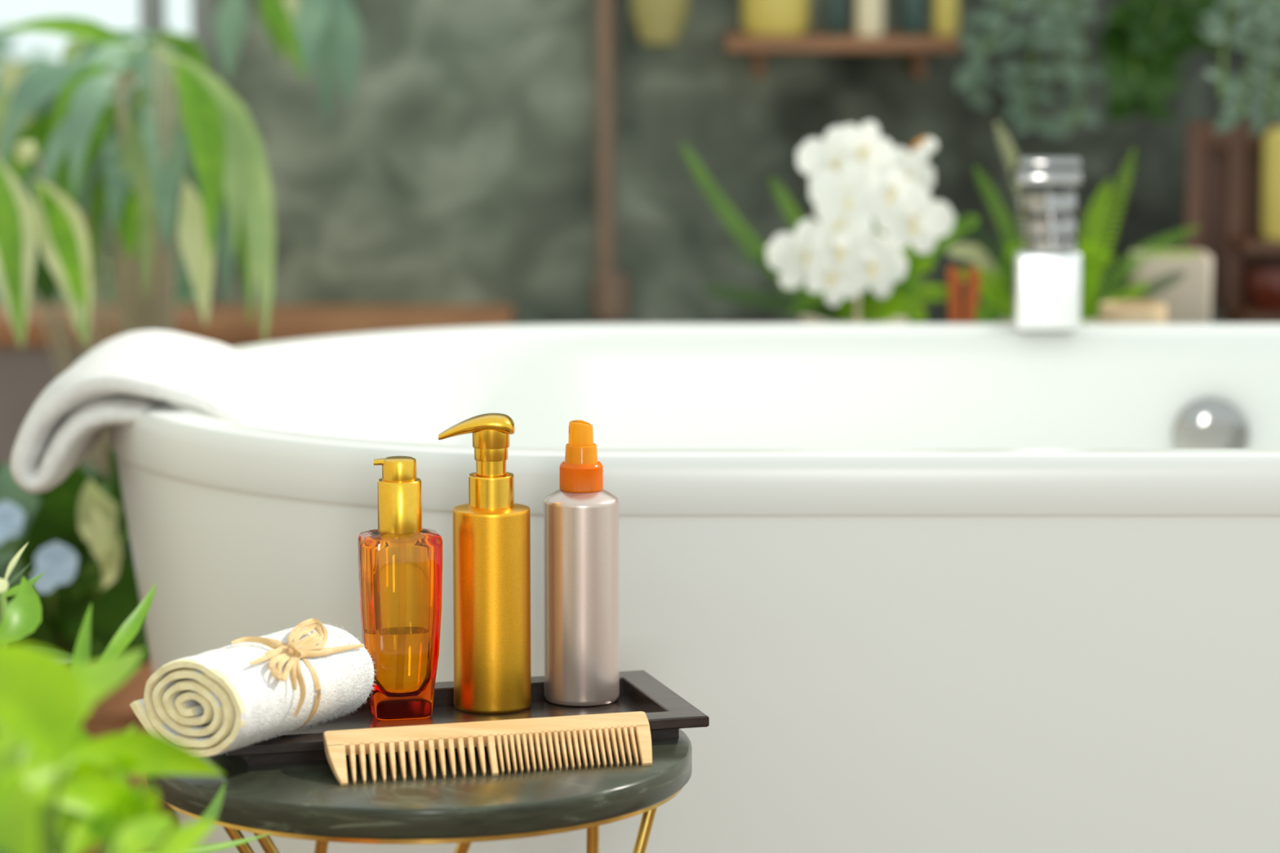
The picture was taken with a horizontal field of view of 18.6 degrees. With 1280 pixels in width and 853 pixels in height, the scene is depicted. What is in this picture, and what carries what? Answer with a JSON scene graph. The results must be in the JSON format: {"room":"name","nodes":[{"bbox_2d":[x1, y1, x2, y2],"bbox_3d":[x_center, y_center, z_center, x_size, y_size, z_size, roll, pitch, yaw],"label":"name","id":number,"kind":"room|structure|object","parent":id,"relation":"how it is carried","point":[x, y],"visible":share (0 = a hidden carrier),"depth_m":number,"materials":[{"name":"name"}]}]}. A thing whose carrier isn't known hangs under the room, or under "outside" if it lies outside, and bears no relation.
{"room":"bathroom","nodes":[
{"label":"bathroom","id":0,"kind":"room"},
{"bbox_2d":[215,0,1279,324],"bbox_3d":[0.500,-0.442,4.635,4.200,1.600,0.200,0,8,0],"label":"wall","id":1,"kind":"structure","parent":0,"point":[460,166],"depth_m":4.55,"materials":[{"name":"stone"}]},
{"bbox_2d":[0,0,219,304],"bbox_3d":[-1.046,-0.560,4.617,1.108,0.960,0.080,0,8,0],"label":"window","id":2,"kind":"structure","parent":1,"relation":"in","point":[195,19],"depth_m":4.62,"materials":[{"name":"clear glass"}]},
{"bbox_2d":[0,304,515,480],"bbox_3d":[-0.873,0.123,4.529,1.454,0.513,0.170,0,8,0],"label":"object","id":3,"kind":"structure","parent":1,"relation":"attached to","point":[26,372],"depth_m":4.43,"materials":[{"name":"wood"}]},
{"bbox_2d":[213,0,362,124],"bbox_3d":[-0.391,-0.491,4.339,0.164,0.304,0.360,0,8,0],"label":"hanging plant","id":4,"kind":"object","parent":1,"relation":"attached to","point":[305,30],"visible":1,"depth_m":4.30,"materials":[{"name":"green plant"}]},
{"bbox_2d":[591,0,630,323],"bbox_3d":[-0.034,-0.150,4.540,0.044,1.050,0.072,0,8,0],"label":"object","id":5,"kind":"object","parent":1,"relation":"attached to","point":[611,288],"visible":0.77,"depth_m":4.50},
{"bbox_2d":[631,0,688,46],"bbox_3d":[0.022,-0.595,4.449,0.068,0.322,0.124,0,8,0],"label":"hanging pot","id":6,"kind":"object","parent":1,"relation":"hanging from","point":[659,23],"visible":1,"depth_m":4.42,"materials":[{"name":"yellow ceramic"}]},
{"bbox_2d":[723,31,959,79],"bbox_3d":[0.226,-0.420,4.441,0.260,0.050,0.190,0,8,0],"label":"wall shelf","id":7,"kind":"object","parent":1,"relation":"attached to","point":[916,46],"visible":0.95,"depth_m":4.34,"materials":[{"name":"brown wood"}]},
{"bbox_2d":[741,0,809,35],"bbox_3d":[0.153,-0.523,4.411,0.077,0.162,0.077,0,8,0],"label":"storage jar","id":8,"kind":"object","parent":7,"relation":"on","point":[759,17],"visible":1,"depth_m":4.39,"materials":[{"name":"yellow ceramic"}]},
{"bbox_2d":[826,0,846,35],"bbox_3d":[0.222,-0.518,4.411,0.022,0.152,0.022,0,8,0],"label":"glass bottle","id":9,"kind":"object","parent":7,"relation":"on","point":[836,9],"visible":1,"depth_m":4.41,"materials":[{"name":"green glass"}]},
{"bbox_2d":[855,0,884,35],"bbox_3d":[0.259,-0.502,4.404,0.032,0.122,0.032,0,8,0],"label":"candle","id":10,"kind":"object","parent":7,"relation":"on","point":[869,14],"visible":1,"depth_m":4.40,"materials":[{"name":"beige wax"}]},
{"bbox_2d":[900,0,926,35],"bbox_3d":[0.309,-0.518,4.411,0.030,0.152,0.030,0,8,0],"label":"glass bottle","id":11,"kind":"object","parent":7,"relation":"on","point":[913,12],"visible":1,"depth_m":4.41,"materials":[{"name":"teal glass"}]},
{"bbox_2d":[933,0,959,35],"bbox_3d":[0.346,-0.513,4.412,0.030,0.142,0.030,0,8,0],"label":"storage jar","id":12,"kind":"object","parent":7,"relation":"on","point":[945,12],"visible":1,"depth_m":4.41,"materials":[{"name":"yellow ceramic"}]},
{"bbox_2d":[955,0,1105,137],"bbox_3d":[0.445,-0.499,4.383,0.159,0.345,0.210,2,8,11],"label":"trailing plant","id":13,"kind":"object","parent":1,"relation":"attached to","point":[1061,18],"visible":1,"depth_m":4.32,"materials":[{"name":"plant"}]},
{"bbox_2d":[1096,0,1228,122],"bbox_3d":[0.586,-0.511,4.414,0.151,0.328,0.152,0,8,0],"label":"trailing plant","id":14,"kind":"object","parent":1,"relation":"attached to","point":[1166,33],"visible":0.96,"depth_m":4.38,"materials":[{"name":"green plant"}]},
{"bbox_2d":[1196,0,1279,134],"bbox_3d":[0.657,-0.493,4.253,0.117,0.326,0.479,1,8,6],"label":"trailing plant","id":15,"kind":"object","parent":1,"relation":"attached to","point":[1265,14],"visible":1,"depth_m":4.08,"materials":[{"name":"plant"}]},
{"bbox_2d":[799,314,909,323],"bbox_3d":[0.213,-0.092,3.887,0.110,0.032,0.109,0,8,0],"label":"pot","id":16,"kind":"object","parent":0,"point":[808,318],"depth_m":3.88,"materials":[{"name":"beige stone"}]},
{"bbox_2d":[996,315,1098,323],"bbox_3d":[0.408,-0.092,3.887,0.110,0.032,0.109,0,8,0],"label":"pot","id":17,"kind":"object","parent":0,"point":[1000,318],"depth_m":3.88,"materials":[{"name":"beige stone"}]},
{"bbox_3d":[0.200,0.774,2.108,4.800,0.080,5.150,0,8,0],"label":"floor","id":18,"kind":"structure","parent":0,"visible":0},
{"bbox_2d":[0,445,178,852],"bbox_3d":[-0.577,0.242,3.755,0.300,0.499,0.538,0,8,0],"label":"plant","id":19,"kind":"object","parent":18,"relation":"on","point":[76,531],"visible":0.45,"depth_m":3.64,"materials":[{"name":"green plant"}]},
{"bbox_2d":[0,542,273,852],"bbox_3d":[-0.339,0.394,2.138,0.249,0.663,0.721,0,8,0],"label":"plant","id":20,"kind":"object","parent":18,"relation":"on","point":[53,775],"visible":1,"depth_m":1.90,"materials":[{"name":"green plant"}]},
{"bbox_2d":[0,16,275,480],"bbox_3d":[-0.555,0.007,4.090,0.332,0.868,0.689,-3,9,-19],"label":"plant","id":21,"kind":"object","parent":18,"relation":"on","point":[177,160],"visible":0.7,"depth_m":3.94,"materials":[{"name":"green plant"}]},
{"bbox_2d":[146,728,692,852],"bbox_3d":[-0.144,0.433,2.601,0.357,0.453,0.357,0,8,0],"label":"side table","id":22,"kind":"object","parent":18,"relation":"on","point":[296,800],"visible":0.48,"depth_m":2.44,"materials":[{"name":"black stone"}]},
{"bbox_2d":[225,670,709,764],"bbox_3d":[-0.130,0.195,2.606,0.320,0.017,0.154,-2,9,-16],"label":"tray","id":23,"kind":"object","parent":22,"relation":"on","point":[666,712],"visible":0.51,"depth_m":2.61,"materials":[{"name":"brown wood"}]},
{"bbox_2d":[129,618,377,757],"bbox_3d":[-0.243,0.167,2.509,0.091,0.070,0.151,6,10,34],"label":"rolled towel","id":24,"kind":"object","parent":23,"relation":"on","point":[249,691],"visible":1,"depth_m":2.46,"materials":[{"name":"white fabric"}]},
{"bbox_2d":[357,456,442,719],"bbox_3d":[-0.160,0.108,2.615,0.054,0.176,0.038,-2,8,-13],"label":"oil bottle","id":25,"kind":"object","parent":23,"relation":"on","point":[400,561],"visible":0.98,"depth_m":2.60,"materials":[{"name":"orange glass"}]},
{"bbox_2d":[438,413,531,714],"bbox_3d":[-0.102,0.090,2.645,0.056,0.201,0.053,7,11,39],"label":"pump bottle","id":26,"kind":"object","parent":23,"relation":"on","point":[491,531],"visible":1,"depth_m":2.63,"materials":[{"name":"gold metal"}]},
{"bbox_2d":[543,419,619,706],"bbox_3d":[-0.040,0.092,2.665,0.052,0.192,0.052,0,8,0],"label":"spray bottle","id":27,"kind":"object","parent":23,"relation":"on","point":[581,518],"visible":1,"depth_m":2.65,"materials":[{"name":"silver plastic"}]},
{"bbox_2d":[323,711,652,786],"bbox_3d":[-0.093,0.206,2.507,0.216,0.024,0.057,-2,9,-16],"label":"comb","id":28,"kind":"object","parent":22,"relation":"on","point":[633,726],"visible":1,"depth_m":2.51,"materials":[{"name":"brown wood"}]},
{"bbox_2d":[108,323,1279,852],"bbox_3d":[0.430,0.259,3.289,1.736,0.600,0.829,0,8,0],"label":"bathtub","id":29,"kind":"object","parent":18,"relation":"on","point":[918,588],"visible":0.68,"depth_m":2.88,"materials":[{"name":"white ceramic"}]},
{"bbox_2d":[10,329,306,493],"bbox_3d":[-0.391,-0.015,3.209,0.222,0.108,0.293,0,8,0],"label":"bath towel","id":30,"kind":"object","parent":29,"relation":"on","point":[126,375],"visible":0.95,"depth_m":3.09,"materials":[{"name":"white fabric"}]},
{"bbox_2d":[108,323,1279,515],"bbox_3d":[0.430,0.187,3.279,1.736,0.455,0.829,0,8,0],"label":"basin","id":31,"kind":"object","parent":29,"relation":"in","point":[686,419],"depth_m":3.59,"materials":[{"name":"white ceramic"}]},
{"bbox_2d":[1011,155,1082,329],"bbox_3d":[0.374,-0.169,3.597,0.063,0.159,0.059,0,8,0],"label":"jar","id":32,"kind":"object","parent":29,"relation":"on","point":[1047,274],"visible":1,"depth_m":3.58,"materials":[{"name":"white glass"}]},
{"bbox_2d":[1182,120,1279,323],"bbox_3d":[0.681,0.037,4.320,0.167,0.744,0.220,0,8,0],"label":"wooden rack","id":33,"kind":"object","parent":18,"relation":"on","point":[1224,170],"visible":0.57,"depth_m":4.29,"materials":[{"name":"brown wood"}]},
{"bbox_2d":[1214,301,1279,323],"bbox_3d":[0.706,-0.127,4.296,0.118,0.016,0.220,0,8,0],"label":"shelf","id":34,"kind":"object","parent":33,"relation":"attached to","point":[1233,312],"depth_m":4.24,"materials":[{"name":"red wood"}]},
{"bbox_2d":[1231,232,1279,255],"bbox_3d":[0.706,-0.205,4.295,0.118,0.014,0.200,0,8,0],"label":"shelf","id":35,"kind":"object","parent":33,"relation":"attached to","point":[1242,243],"depth_m":4.20,"materials":[{"name":"red wood"}]},
{"bbox_2d":[1246,265,1279,312],"bbox_3d":[0.691,-0.149,4.232,0.068,0.046,0.068,0,8,0],"label":"glazed pot","id":36,"kind":"object","parent":33,"relation":"on","point":[1263,282],"visible":1,"depth_m":4.21,"materials":[{"name":"red ceramic"}]},
{"bbox_2d":[1261,126,1279,239],"bbox_3d":[0.697,-0.264,4.236,0.045,0.120,0.045,0,8,0],"label":"vase","id":37,"kind":"object","parent":33,"relation":"on","point":[1270,211],"visible":1,"depth_m":4.22,"materials":[{"name":"ceramic"}]},
{"bbox_3d":[0.735,0.192,3.938,1.429,0.545,0.340,0,8,0],"label":"trim","id":38,"kind":"structure","parent":18,"relation":"on","visible":0},
{"bbox_2d":[680,142,980,323],"bbox_3d":[0.187,-0.179,3.874,0.296,0.208,0.109,0,8,0],"label":"fern","id":39,"kind":"object","parent":38,"relation":"on","point":[873,308],"visible":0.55,"depth_m":3.87,"materials":[{"name":"green plant"}]},
{"bbox_2d":[766,120,955,323],"bbox_3d":[0.211,-0.178,3.763,0.180,0.238,0.093,0,8,0],"label":"orchid","id":40,"kind":"object","parent":38,"relation":"on","point":[839,255],"visible":0.93,"depth_m":3.73,"materials":[{"name":"white plant"}]},
{"bbox_2d":[946,266,982,323],"bbox_3d":[0.310,-0.106,3.764,0.048,0.096,0.048,0,8,0],"label":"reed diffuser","id":41,"kind":"object","parent":38,"relation":"on","point":[974,280],"visible":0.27,"depth_m":3.76,"materials":[{"name":"orange glass"}]},
{"bbox_2d":[946,120,1199,323],"bbox_3d":[0.427,-0.189,3.873,0.249,0.229,0.109,0,8,0],"label":"fern","id":42,"kind":"object","parent":38,"relation":"on","point":[1091,255],"visible":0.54,"depth_m":3.86,"materials":[{"name":"green plant"}]},
{"bbox_2d":[1098,300,1166,323],"bbox_3d":[0.475,-0.089,3.771,0.065,0.059,0.065,0,8,0],"label":"wooden bowl","id":43,"kind":"object","parent":38,"relation":"on","point":[1116,311],"visible":0.41,"depth_m":3.74,"materials":[{"name":"brown wood"}]},
{"bbox_2d":[1129,246,1213,323],"bbox_3d":[0.540,-0.137,3.982,0.078,0.095,0.078,0,8,0],"label":"stone planter","id":44,"kind":"object","parent":38,"relation":"on","point":[1188,300],"visible":0.7,"depth_m":3.94,"materials":[{"name":"beige stone"}]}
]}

